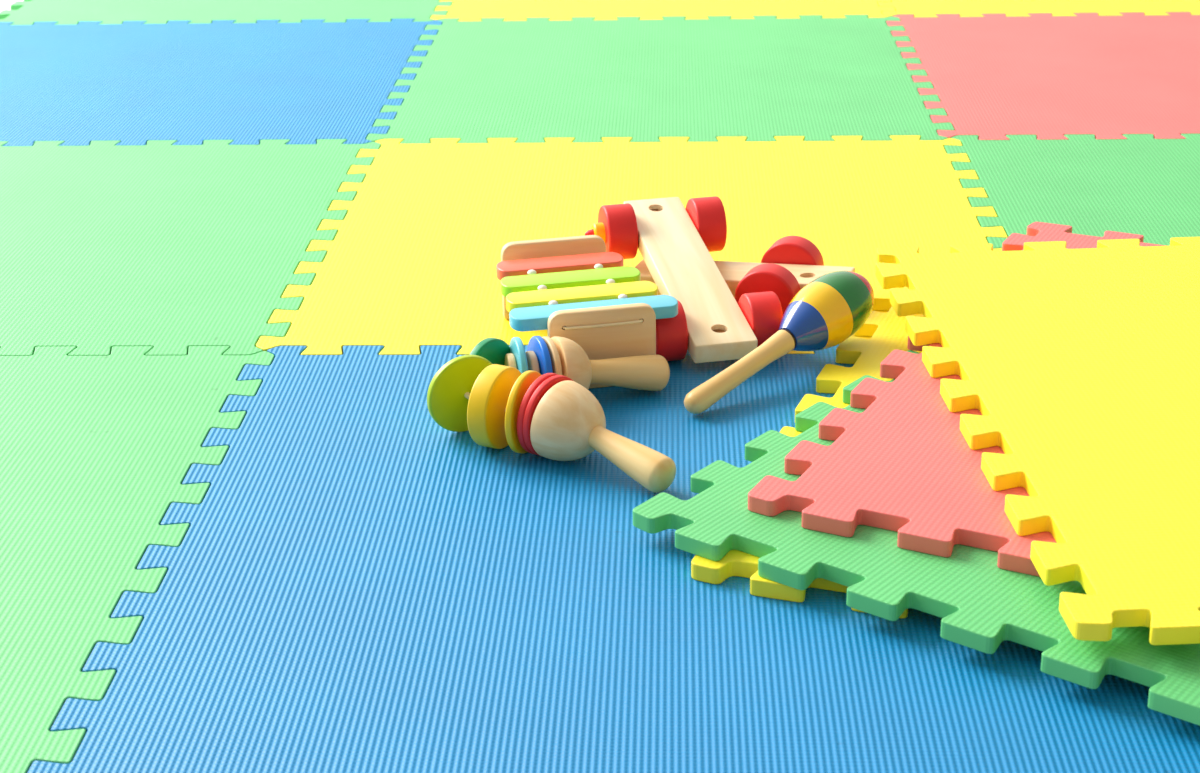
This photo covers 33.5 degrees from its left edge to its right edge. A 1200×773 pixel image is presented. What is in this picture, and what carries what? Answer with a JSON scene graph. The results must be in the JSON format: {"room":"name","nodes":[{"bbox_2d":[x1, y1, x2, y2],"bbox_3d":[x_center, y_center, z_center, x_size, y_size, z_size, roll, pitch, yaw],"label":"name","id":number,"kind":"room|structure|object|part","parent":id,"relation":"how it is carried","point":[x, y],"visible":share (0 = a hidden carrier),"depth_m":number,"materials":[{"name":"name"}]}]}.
{"room":"children's room","nodes":[
{"label":"children's room","id":0,"kind":"room"},
{"bbox_2d":[0,0,23,11],"bbox_3d":[0.290,-0.553,2.813,7.000,0.001,7.200,0,22,2],"label":"floor","id":1,"kind":"structure","parent":0,"point":[4,4],"depth_m":2.84,"materials":[{"name":"white"}]},
{"bbox_2d":[0,346,273,772],"bbox_3d":[-0.568,0.092,1.270,0.619,0.011,0.619,0,22,2],"label":"foam mat","id":2,"kind":"object","parent":1,"relation":"on","point":[96,451],"visible":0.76,"depth_m":1.30,"materials":[{"name":"green rubber"}]},
{"bbox_2d":[0,139,380,355],"bbox_3d":[-0.547,-0.137,1.825,0.619,0.011,0.619,0,22,2],"label":"foam mat","id":3,"kind":"object","parent":1,"relation":"on","point":[162,245],"visible":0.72,"depth_m":1.79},
{"bbox_2d":[0,19,442,145],"bbox_3d":[-0.527,-0.366,2.379,0.619,0.011,0.619,0,22,2],"label":"foam mat","id":4,"kind":"object","parent":1,"relation":"on","point":[129,82],"visible":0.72,"depth_m":2.35,"materials":[{"name":"blue rubber"}]},
{"bbox_2d":[0,0,452,24],"bbox_3d":[-0.506,-0.595,2.933,0.619,0.011,0.619,0,22,2],"label":"foam mat","id":5,"kind":"object","parent":1,"relation":"on","point":[26,12],"visible":0.6,"depth_m":2.72,"materials":[{"name":"green rubber"}]},
{"bbox_2d":[28,344,1199,772],"bbox_3d":[0.032,0.091,1.248,0.619,0.011,0.619,0,22,2],"label":"foam mat","id":6,"kind":"object","parent":1,"relation":"on","point":[360,583],"visible":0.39,"depth_m":1.11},
{"bbox_2d":[427,355,675,492],"bbox_3d":[-0.028,0.022,1.329,0.191,0.056,0.062,13,26,30],"label":"rattle","id":7,"kind":"object","parent":6,"relation":"on","point":[553,416],"visible":1,"depth_m":1.32,"materials":[{"name":"brown wood"}]},
{"bbox_3d":[-0.064,0.014,1.351,0.077,0.005,0.012,14,27,32],"label":"cord","id":8,"kind":"part","parent":7,"relation":"part of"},
{"bbox_3d":[0.019,0.045,1.296,0.070,0.025,0.025,30,36,34],"label":"handle","id":9,"kind":"part","parent":7,"relation":"part of","materials":[{"name":"brown wood"}]},
{"bbox_2d":[469,336,669,390],"bbox_3d":[-0.023,-0.011,1.413,0.151,0.053,0.053,-4,23,-7],"label":"rattle","id":10,"kind":"object","parent":6,"relation":"on","point":[563,356],"visible":0.52,"depth_m":1.41,"materials":[{"name":"brown wood"}]},
{"bbox_3d":[0.019,-0.010,1.430,0.065,0.026,0.026,1,21,-21],"label":"handle","id":11,"kind":"part","parent":10,"relation":"part of","materials":[{"name":"brown wood"}]},
{"bbox_2d":[496,235,677,388],"bbox_3d":[-0.017,-0.058,1.514,0.125,0.063,0.168,-6,23,-11],"label":"toy xylophone","id":12,"kind":"object","parent":6,"relation":"on","point":[583,293],"visible":0.93,"depth_m":1.47,"materials":[{"name":"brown wood"}]},
{"bbox_3d":[0.002,-0.045,1.435,0.059,0.003,0.009,-6,23,-11],"label":"cord","id":13,"kind":"part","parent":12,"relation":"part of","materials":[{"name":"beige wood"}]},
{"bbox_2d":[585,196,782,362],"bbox_3d":[0.060,-0.087,1.567,0.114,0.074,0.236,-6,23,-11],"label":"toy car","id":14,"kind":"object","parent":6,"relation":"on","point":[675,242],"visible":0.78,"depth_m":1.55,"materials":[{"name":"brown wood"}]},
{"bbox_2d":[684,271,873,413],"bbox_3d":[0.126,-0.037,1.451,0.193,0.064,0.051,-18,28,-36],"label":"maraca","id":15,"kind":"object","parent":6,"relation":"on","point":[834,306],"visible":1,"depth_m":1.45,"materials":[{"name":"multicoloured wood"}]},
{"bbox_3d":[0.099,-0.010,1.424,0.018,0.018,0.107,20,42,41],"label":"handle","id":16,"kind":"part","parent":15,"relation":"part of","materials":[{"name":"brown wood"}]},
{"bbox_2d":[691,249,949,617],"bbox_3d":[0.447,0.035,1.337,0.620,0.011,0.620,7,24,19],"label":"foam mat","id":17,"kind":"object","parent":6,"relation":"on","point":[888,333],"visible":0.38,"depth_m":1.43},
{"bbox_2d":[633,350,1199,725],"bbox_3d":[0.449,0.057,1.255,0.620,0.011,0.620,16,28,35],"label":"foam mat","id":18,"kind":"object","parent":17,"relation":"on","point":[981,605],"visible":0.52,"depth_m":1.13,"materials":[{"name":"green rubber"}]},
{"bbox_2d":[748,222,1165,576],"bbox_3d":[0.499,0.018,1.321,0.620,0.011,0.609,10,25,25],"label":"foam mat","id":19,"kind":"object","parent":18,"relation":"on","point":[904,464],"visible":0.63,"depth_m":1.23,"materials":[{"name":"red rubber"}]},
{"bbox_2d":[875,237,1199,644],"bbox_3d":[0.541,0.001,1.332,0.620,0.011,0.627,-2,22,-2],"label":"foam mat","id":20,"kind":"object","parent":19,"relation":"on","point":[1082,365],"visible":1,"depth_m":1.32,"materials":[{"name":"yellow rubber"}]},
{"bbox_2d":[256,135,1007,354],"bbox_3d":[0.052,-0.138,1.802,0.619,0.011,0.619,0,22,2],"label":"foam mat","id":21,"kind":"object","parent":1,"relation":"on","point":[412,261],"visible":0.66,"depth_m":1.85,"materials":[{"name":"yellow rubber"}]},
{"bbox_2d":[635,236,854,314],"bbox_3d":[0.112,-0.087,1.598,0.178,0.048,0.095,7,24,19],"label":"toy car","id":22,"kind":"object","parent":21,"relation":"on","point":[791,263],"visible":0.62,"depth_m":1.58,"materials":[{"name":"brown wood"}]},
{"bbox_2d":[366,15,954,143],"bbox_3d":[0.073,-0.367,2.356,0.619,0.011,0.619,0,22,2],"label":"foam mat","id":23,"kind":"object","parent":1,"relation":"on","point":[814,77],"visible":0.82,"depth_m":2.31,"materials":[{"name":"green rubber"}]},
{"bbox_2d":[430,0,895,20],"bbox_3d":[0.093,-0.596,2.910,0.619,0.011,0.619,0,22,2],"label":"foam mat","id":24,"kind":"object","parent":1,"relation":"on","point":[466,10],"visible":0.58,"depth_m":2.68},
{"bbox_2d":[878,0,1199,16],"bbox_3d":[0.693,-0.597,2.888,0.619,0.011,0.619,0,22,2],"label":"foam mat","id":25,"kind":"object","parent":1,"relation":"on","point":[919,8],"visible":0.54,"depth_m":2.66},
{"bbox_2d":[886,12,1199,139],"bbox_3d":[0.672,-0.368,2.334,0.619,0.011,0.619,0,22,2],"label":"foam mat","id":26,"kind":"object","parent":1,"relation":"on","point":[1046,76],"visible":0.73,"depth_m":2.32,"materials":[{"name":"red rubber"}]},
{"bbox_2d":[944,134,1199,248],"bbox_3d":[0.652,-0.139,1.779,0.619,0.011,0.619,0,22,2],"label":"foam mat","id":27,"kind":"object","parent":1,"relation":"on","point":[1147,186],"visible":0.53,"depth_m":1.91,"materials":[{"name":"green rubber"}]}
]}

